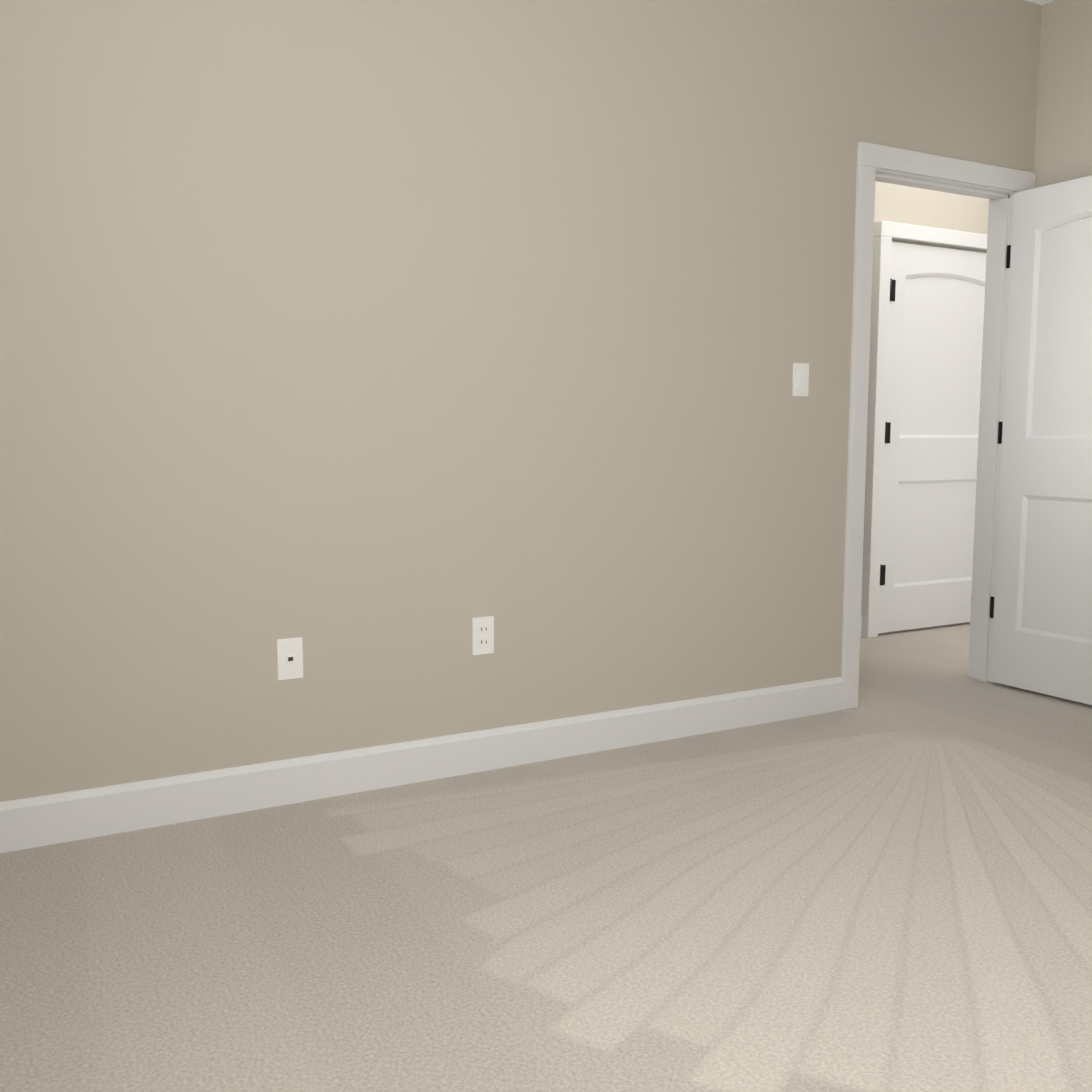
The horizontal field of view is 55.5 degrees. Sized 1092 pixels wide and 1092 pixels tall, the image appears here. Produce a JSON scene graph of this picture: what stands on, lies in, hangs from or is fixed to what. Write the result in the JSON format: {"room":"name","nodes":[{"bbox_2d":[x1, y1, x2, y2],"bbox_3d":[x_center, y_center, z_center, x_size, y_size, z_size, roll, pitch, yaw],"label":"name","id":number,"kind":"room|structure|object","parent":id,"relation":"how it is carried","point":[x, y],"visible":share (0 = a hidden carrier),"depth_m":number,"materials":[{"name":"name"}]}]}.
{"room":"empty bedroom","nodes":[
{"label":"empty bedroom","id":0,"kind":"room"},
{"bbox_2d":[0,0,1041,801],"bbox_3d":[0.921,-0.724,3.731,6.420,2.700,0.120,-3,7,-28],"label":"wall","id":1,"kind":"structure","parent":0,"point":[376,356],"depth_m":2.99,"materials":[{"name":"beige paint"}]},
{"bbox_2d":[276,637,302,680],"bbox_3d":[-0.709,0.313,2.879,0.072,0.116,0.009,-3,7,-28],"label":"jack","id":2,"kind":"object","parent":1,"relation":"attached to","point":[289,658],"visible":1,"depth_m":2.88,"materials":[{"name":"white plastic"}]},
{"bbox_2d":[0,677,842,852],"bbox_3d":[-0.328,0.637,3.119,3.265,0.125,0.015,-3,7,-28],"label":"baseboard","id":3,"kind":"structure","parent":1,"relation":"attached to","point":[37,821],"depth_m":3.02,"materials":[{"name":"white paint"}]},
{"bbox_2d":[472,616,493,655],"bbox_3d":[-0.191,0.273,3.158,0.072,0.116,0.009,-3,7,-28],"label":"duplex electrical outlet","id":4,"kind":"object","parent":1,"relation":"attached to","point":[482,635],"visible":1,"depth_m":3.15,"materials":[{"name":"white plastic"}]},
{"bbox_2d":[792,363,808,396],"bbox_3d":[0.900,-0.586,3.658,0.072,0.116,0.014,-3,7,-28],"label":"light switch","id":5,"kind":"object","parent":1,"relation":"attached to","point":[800,383],"visible":1,"depth_m":3.65,"materials":[{"name":"white plastic"}]},
{"bbox_2d":[841,141,1035,709],"bbox_3d":[1.492,-0.440,4.073,0.950,2.060,0.156,-3,7,-28],"label":"door frame","id":6,"kind":"structure","parent":1,"relation":"in","point":[997,186],"depth_m":3.94,"materials":[{"name":"white paint"}]},
{"bbox_2d":[990,176,1091,704],"bbox_3d":[2.040,-0.381,3.880,0.173,1.955,0.824,-3,7,-28],"label":"bedroom door","id":7,"kind":"structure","parent":6,"relation":"attached to","point":[1041,608],"depth_m":4.01,"materials":[{"name":"white paint"}]},
{"bbox_2d":[0,623,1091,1091],"bbox_3d":[1.548,0.792,2.732,6.420,0.100,4.750,-3,7,-28],"label":"floor","id":8,"kind":"structure","parent":0,"point":[884,885],"depth_m":2.20,"materials":[{"name":"beige carpet"}]},
{"bbox_2d":[874,181,988,633],"bbox_3d":[0.444,-0.819,4.604,6.420,2.700,0.120,-3,7,-28],"label":"wall","id":9,"kind":"structure","parent":0,"point":[896,203],"depth_m":5.27,"materials":[{"name":"beige paint"}]},
{"bbox_2d":[860,614,861,636],"bbox_3d":[0.439,0.470,4.664,2.655,0.125,0.015,-3,7,-28],"label":"baseboard","id":10,"kind":"structure","parent":9,"relation":"attached to","point":[861,627],"depth_m":5.29,"materials":[{"name":"white paint"}]},
{"bbox_2d":[861,221,986,637],"bbox_3d":[2.059,-0.584,5.410,1.010,2.060,0.057,-3,7,-28],"label":"door frame","id":11,"kind":"structure","parent":9,"relation":"in","point":[886,233],"depth_m":5.17,"materials":[{"name":"white paint"}]},
{"bbox_2d":[878,242,986,632],"bbox_3d":[2.055,-0.543,5.381,0.874,1.955,0.104,-3,7,-28],"label":"hall door","id":12,"kind":"structure","parent":9,"relation":"in","point":[935,332],"depth_m":5.38,"materials":[{"name":"white paint"}]},
{"bbox_2d":[1025,0,1053,4],"bbox_3d":[1.548,-1.992,2.431,6.420,0.100,4.750,-3,7,-28],"label":"ceiling","id":13,"kind":"structure","parent":0,"point":[1041,2],"depth_m":4.03,"materials":[{"name":"white paint"}]},
{"bbox_2d":[1033,0,1091,187],"bbox_3d":[2.833,-0.614,2.709,0.120,2.700,3.510,-3,7,-28],"label":"wall","id":14,"kind":"structure","parent":0,"point":[1063,143],"depth_m":4.00,"materials":[{"name":"beige paint"}]}
]}

